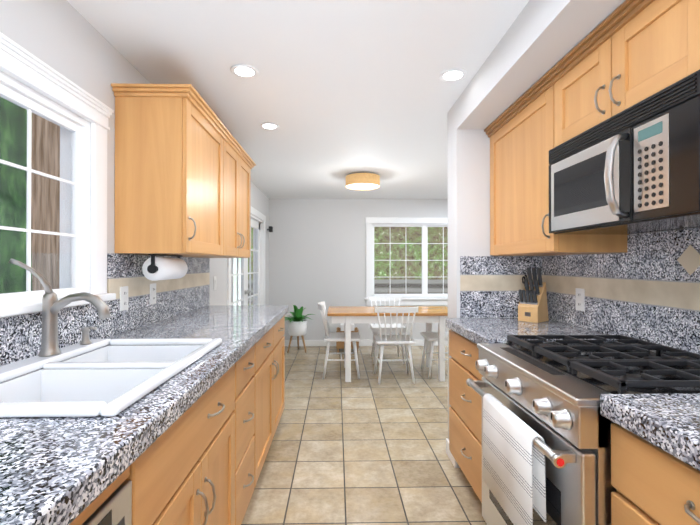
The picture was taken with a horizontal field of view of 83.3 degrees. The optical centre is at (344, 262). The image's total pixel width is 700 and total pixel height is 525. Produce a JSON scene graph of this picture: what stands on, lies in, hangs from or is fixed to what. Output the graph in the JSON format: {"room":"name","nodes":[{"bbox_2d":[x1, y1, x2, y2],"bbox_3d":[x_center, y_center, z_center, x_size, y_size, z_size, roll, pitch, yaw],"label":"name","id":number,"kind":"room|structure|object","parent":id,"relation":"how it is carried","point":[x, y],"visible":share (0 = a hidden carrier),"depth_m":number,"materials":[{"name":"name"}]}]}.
{"room":"kitchen","nodes":[
{"label":"kitchen","id":0,"kind":"room"},
{"bbox_2d":[0,0,268,304],"bbox_3d":[-1.152,0.130,2.236,0.120,2.280,7.920,0,0,-1],"label":"wall","id":1,"kind":"structure","parent":0,"point":[67,39],"depth_m":1.65,"materials":[{"name":"white paint"}]},
{"bbox_2d":[0,32,115,317],"bbox_3d":[-1.095,-0.265,0.887,0.158,0.855,1.795,0,0,-1],"label":"window","id":2,"kind":"structure","parent":1,"relation":"in","point":[30,83],"depth_m":1.60,"materials":[{"name":"white wood"}]},
{"bbox_2d":[0,253,209,365],"bbox_3d":[-1.055,0.142,0.799,0.010,0.379,4.798,0,0,-1],"label":"backsplash","id":3,"kind":"structure","parent":1,"relation":"attached to","point":[20,336],"depth_m":1.88,"materials":[{"name":"stone"}]},
{"bbox_2d":[120,286,127,310],"bbox_3d":[-1.068,0.174,1.908,0.008,0.116,0.072,0,0,-1],"label":"electrical outlet","id":4,"kind":"object","parent":3,"relation":"attached to","point":[123,297],"visible":1,"depth_m":1.90,"materials":[{"name":"white plastic"}]},
{"bbox_2d":[150,283,155,304],"bbox_3d":[-1.075,0.175,2.208,0.008,0.116,0.072,0,0,-1],"label":"electrical outlet","id":5,"kind":"object","parent":3,"relation":"attached to","point":[152,293],"visible":1,"depth_m":2.20,"materials":[{"name":"white plastic"}]},
{"bbox_2d":[111,83,230,257],"bbox_3d":[-0.923,-0.427,2.192,0.333,0.770,0.677,0,0,-1],"label":"upper cabinet","id":6,"kind":"object","parent":1,"relation":"attached to","point":[184,163],"depth_m":1.86,"materials":[{"name":"brown wood"}]},
{"bbox_2d":[142,254,187,280],"bbox_3d":[-0.938,0.025,2.074,0.116,0.131,0.338,0,0,-1],"label":"paper towel holder","id":7,"kind":"object","parent":6,"relation":"attached to","point":[154,268],"visible":1,"depth_m":1.95,"materials":[{"name":"black"}]},
{"bbox_2d":[213,276,215,289],"bbox_3d":[-1.109,0.177,3.367,0.010,0.116,0.072,0,0,-1],"label":"light switch","id":8,"kind":"object","parent":1,"relation":"attached to","point":[214,282],"visible":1,"depth_m":3.35,"materials":[{"name":"white plastic"}]},
{"bbox_2d":[231,259,242,304],"bbox_3d":[-1.194,0.287,4.277,0.006,1.550,0.685,0,0,-1],"label":"door glass","id":9,"kind":"object","parent":1,"relation":"attached to","point":[242,277],"depth_m":4.35,"materials":[{"name":"clear glass"}]},
{"bbox_2d":[231,139,250,257],"bbox_3d":[-0.936,-0.423,2.823,0.333,0.770,0.842,0,0,-1],"label":"upper cabinet","id":10,"kind":"object","parent":1,"relation":"attached to","point":[240,165],"depth_m":2.88,"materials":[{"name":"brown wood"}]},
{"bbox_2d":[227,206,265,304],"bbox_3d":[-1.187,0.304,4.710,0.132,1.960,1.950,0,0,-1],"label":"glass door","id":11,"kind":"structure","parent":1,"relation":"attached to","point":[259,235],"depth_m":5.21,"materials":[{"name":"white"}]},
{"bbox_2d":[248,229,256,304],"bbox_3d":[-1.211,0.291,5.143,0.006,1.550,0.685,0,0,-1],"label":"door glass","id":12,"kind":"object","parent":1,"relation":"attached to","point":[252,229],"depth_m":5.21,"materials":[{"name":"clear glass"}]},
{"bbox_2d":[67,0,528,198],"bbox_3d":[0.728,-1.039,2.281,3.880,0.060,7.920,0,0,-1],"label":"ceiling","id":13,"kind":"structure","parent":0,"point":[337,91],"depth_m":2.07,"materials":[{"name":"white paint"}]},
{"bbox_2d":[230,64,258,78],"bbox_3d":[-0.528,-1.004,2.075,0.144,0.009,0.144,0,0,-1],"label":"recessed light","id":14,"kind":"object","parent":13,"relation":"in","point":[243,71],"visible":1,"depth_m":2.07,"materials":[{"name":"white paint"}]},
{"bbox_2d":[259,122,278,129],"bbox_3d":[-0.555,-1.000,2.895,0.144,0.009,0.144,0,0,-1],"label":"recessed light","id":15,"kind":"object","parent":13,"relation":"in","point":[269,126],"visible":1,"depth_m":2.89,"materials":[{"name":"white paint"}]},
{"bbox_2d":[346,173,379,189],"bbox_3d":[0.203,-0.928,4.480,0.390,0.135,0.390,0,0,-1],"label":"light","id":16,"kind":"object","parent":13,"relation":"hanging from","point":[362,181],"visible":1,"depth_m":4.34,"materials":[{"name":"brown wood"}]},
{"bbox_2d":[439,68,466,81],"bbox_3d":[0.581,-1.004,2.118,0.144,0.009,0.144,0,0,-1],"label":"recessed light","id":17,"kind":"object","parent":13,"relation":"in","point":[454,75],"visible":1,"depth_m":2.12,"materials":[{"name":"white paint"}]},
{"bbox_2d":[269,199,447,339],"bbox_3d":[0.708,0.152,6.175,3.760,2.280,0.120,0,0,-1],"label":"wall","id":18,"kind":"structure","parent":0,"point":[317,251],"depth_m":6.10,"materials":[{"name":"white paint"}]},
{"bbox_2d":[285,340,447,345],"bbox_3d":[0.649,1.244,6.099,3.640,0.095,0.017,0,0,-1],"label":"baseboard","id":19,"kind":"structure","parent":18,"relation":"attached to","point":[361,343],"depth_m":6.08,"materials":[{"name":"white wood"}]},
{"bbox_2d":[364,217,447,305],"bbox_3d":[1.258,-0.016,6.160,1.920,1.365,0.155,0,0,-1],"label":"window","id":20,"kind":"structure","parent":18,"relation":"in","point":[438,222],"depth_m":6.13,"materials":[{"name":"white wood"}]},
{"bbox_2d":[241,346,486,524],"bbox_3d":[0.728,1.301,2.268,3.880,0.060,7.920,0,0,-1],"label":"floor","id":21,"kind":"structure","parent":0,"point":[366,448],"depth_m":2.65,"materials":[{"name":"tile"}]},
{"bbox_2d":[82,480,131,524],"bbox_3d":[-0.739,0.850,0.498,0.630,0.822,0.595,0,0,-1],"label":"dishwasher","id":22,"kind":"object","parent":21,"relation":"on","point":[115,508],"visible":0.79,"depth_m":0.74,"materials":[{"name":"silver metal"}]},
{"bbox_2d":[69,339,260,524],"bbox_3d":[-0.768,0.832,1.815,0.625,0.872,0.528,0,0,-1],"label":"base cabinet","id":23,"kind":"object","parent":21,"relation":"on","point":[201,460],"depth_m":1.27,"materials":[{"name":"brown wood"}]},
{"bbox_2d":[261,315,284,469],"bbox_3d":[-0.784,0.836,2.585,0.625,0.872,1.150,0,0,-1],"label":"base cabinet","id":24,"kind":"object","parent":21,"relation":"on","point":[273,342],"depth_m":2.53,"materials":[{"name":"brown wood"}]},
{"bbox_2d":[0,305,287,524],"bbox_3d":[-0.734,0.360,0.794,0.653,0.055,4.778,0,0,-1],"label":"countertop","id":25,"kind":"structure","parent":24,"relation":"on","point":[61,470],"depth_m":0.78,"materials":[{"name":"stone"}]},
{"bbox_2d":[8,258,110,356],"bbox_3d":[-0.918,0.148,1.377,0.289,0.322,0.287,0,0,-1],"label":"faucet","id":26,"kind":"object","parent":25,"relation":"on","point":[52,305],"visible":1,"depth_m":1.30,"materials":[{"name":"silver metal"}]},
{"bbox_2d":[0,338,221,417],"bbox_3d":[-0.766,0.413,1.227,0.540,0.209,0.790,0,0,-1],"label":"sink","id":27,"kind":"object","parent":25,"relation":"in","point":[112,377],"visible":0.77,"depth_m":1.23,"materials":[{"name":"white ceramic"}]},
{"bbox_2d":[285,305,313,352],"bbox_3d":[-0.697,0.953,5.694,0.557,0.679,0.516,0,0,-1],"label":"plant","id":28,"kind":"object","parent":21,"relation":"on","point":[297,324],"visible":0.96,"depth_m":5.63,"materials":[{"name":"green plant"}]},
{"bbox_2d":[318,301,359,378],"bbox_3d":[-0.073,0.877,4.535,0.478,0.817,0.460,0,0,-1],"label":"chair","id":29,"kind":"object","parent":21,"relation":"on","point":[329,336],"visible":1,"depth_m":4.37,"materials":[{"name":"white paint"}]},
{"bbox_2d":[336,323,358,352],"bbox_3d":[0.036,1.090,5.766,0.320,0.400,0.300,0,0,-1],"label":"chair","id":30,"kind":"object","parent":21,"relation":"on","point":[339,345],"visible":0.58,"depth_m":5.62,"materials":[{"name":"brown wood"}]},
{"bbox_2d":[368,297,405,363],"bbox_3d":[0.557,0.880,5.225,0.460,0.817,0.492,0,0,-1],"label":"chair","id":31,"kind":"object","parent":21,"relation":"on","point":[374,327],"visible":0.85,"depth_m":5.26,"materials":[{"name":"white paint"}]},
{"bbox_2d":[327,306,447,381],"bbox_3d":[0.534,0.913,4.547,1.455,0.740,0.700,0,0,-1],"label":"dining table","id":32,"kind":"object","parent":21,"relation":"on","point":[346,316],"visible":0.71,"depth_m":4.24,"materials":[{"name":"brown wood"}]},
{"bbox_2d":[373,307,418,383],"bbox_3d":[0.541,0.875,4.323,0.460,0.817,0.478,0,0,-1],"label":"chair","id":33,"kind":"object","parent":21,"relation":"on","point":[406,340],"visible":1,"depth_m":4.17,"materials":[{"name":"white paint"}]},
{"bbox_2d":[420,332,447,378],"bbox_3d":[1.155,0.877,4.560,0.478,0.817,0.460,0,0,-1],"label":"chair","id":34,"kind":"object","parent":21,"relation":"on","point":[432,337],"visible":0.33,"depth_m":4.47,"materials":[{"name":"white paint"}]},
{"bbox_2d":[449,330,482,502],"bbox_3d":[0.945,0.833,2.087,0.590,0.872,0.709,0,0,-1],"label":"base cabinet","id":35,"kind":"object","parent":21,"relation":"on","point":[465,410],"depth_m":2.12,"materials":[{"name":"brown wood"}]},
{"bbox_2d":[446,318,699,470],"bbox_3d":[0.967,0.358,0.437,0.614,0.055,3.994,0,0,-1],"label":"countertop","id":36,"kind":"structure","parent":35,"relation":"on","point":[669,423],"depth_m":0.94,"materials":[{"name":"stone"}]},
{"bbox_2d":[518,268,548,322],"bbox_3d":[1.095,0.185,2.295,0.162,0.310,0.112,0,0,-41],"label":"knife block","id":37,"kind":"object","parent":36,"relation":"on","point":[532,306],"visible":1,"depth_m":2.26,"materials":[{"name":"brown wood"}]},
{"bbox_2d":[466,335,699,524],"bbox_3d":[0.884,0.789,1.369,0.712,0.953,0.716,0,0,-1],"label":"range","id":38,"kind":"object","parent":21,"relation":"on","point":[546,442],"visible":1,"depth_m":1.20,"materials":[{"name":"silver metal"}]},
{"bbox_2d":[611,423,699,524],"bbox_3d":[0.974,0.825,0.688,0.590,0.872,0.642,0,0,-1],"label":"base cabinet","id":39,"kind":"object","parent":21,"relation":"on","point":[652,484],"depth_m":0.87,"materials":[{"name":"brown wood"}]},
{"bbox_2d":[447,102,517,467],"bbox_3d":[1.022,0.132,2.551,0.660,2.280,0.200,0,0,-1],"label":"wall","id":40,"kind":"structure","parent":0,"point":[468,151],"depth_m":2.45,"materials":[{"name":"white paint"}]},
{"bbox_2d":[456,0,624,129],"bbox_3d":[1.006,-0.929,0.451,0.540,0.180,4.010,0,0,-1],"label":"soffit","id":41,"kind":"structure","parent":0,"point":[538,40],"depth_m":1.63,"materials":[{"name":"white paint"}]},
{"bbox_2d":[555,227,699,255],"bbox_3d":[1.337,0.120,0.392,0.120,2.280,4.130,0,0,-1],"label":"wall","id":42,"kind":"structure","parent":0,"point":[631,234],"depth_m":1.67,"materials":[{"name":"white paint"}]},
{"bbox_2d":[488,72,626,255],"bbox_3d":[1.073,-0.427,2.089,0.333,0.770,0.724,0,0,-1],"label":"upper cabinet","id":43,"kind":"object","parent":42,"relation":"attached to","point":[521,140],"depth_m":1.98,"materials":[{"name":"brown wood"}]},
{"bbox_2d":[460,228,699,353],"bbox_3d":[1.014,0.101,0.445,0.518,0.457,4.006,0,0,-1],"label":"backsplash","id":44,"kind":"structure","parent":42,"relation":"attached to","point":[646,287],"depth_m":1.78,"materials":[{"name":"stone"}]},
{"bbox_2d":[576,288,584,310],"bbox_3d":[1.226,0.193,2.055,0.008,0.116,0.072,0,0,-1],"label":"electrical outlet","id":45,"kind":"object","parent":44,"relation":"attached to","point":[580,299],"visible":1,"depth_m":2.05,"materials":[{"name":"white plastic"}]},
{"bbox_2d":[552,0,699,148],"bbox_3d":[1.088,-0.655,1.366,0.333,0.322,0.724,0,0,-1],"label":"upper cabinet","id":46,"kind":"object","parent":42,"relation":"attached to","point":[625,54],"depth_m":1.30,"materials":[{"name":"brown wood"}]},
{"bbox_2d":[549,70,699,234],"bbox_3d":[1.042,-0.308,1.363,0.422,0.367,0.720,0,0,-1],"label":"microwave","id":47,"kind":"object","parent":46,"relation":"attached to","point":[634,169],"visible":1,"depth_m":1.24,"materials":[{"name":"black"}]},
{"label":"outside","id":48,"kind":"structure","parent":0,"visible":0},
{"bbox_2d":[0,97,59,293],"bbox_3d":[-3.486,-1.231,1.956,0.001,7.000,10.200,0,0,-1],"label":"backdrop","id":49,"kind":"structure","parent":48,"point":[54,192],"depth_m":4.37,"materials":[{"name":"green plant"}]},
{"bbox_2d":[234,258,240,304],"bbox_3d":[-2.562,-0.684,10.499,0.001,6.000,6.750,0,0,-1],"label":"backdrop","id":50,"kind":"structure","parent":48,"point":[235,283],"depth_m":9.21,"materials":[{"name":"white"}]},
{"bbox_2d":[248,227,447,304],"bbox_3d":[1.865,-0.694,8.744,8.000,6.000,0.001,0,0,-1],"label":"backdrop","id":51,"kind":"structure","parent":48,"point":[415,275],"depth_m":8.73,"materials":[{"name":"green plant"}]}
]}

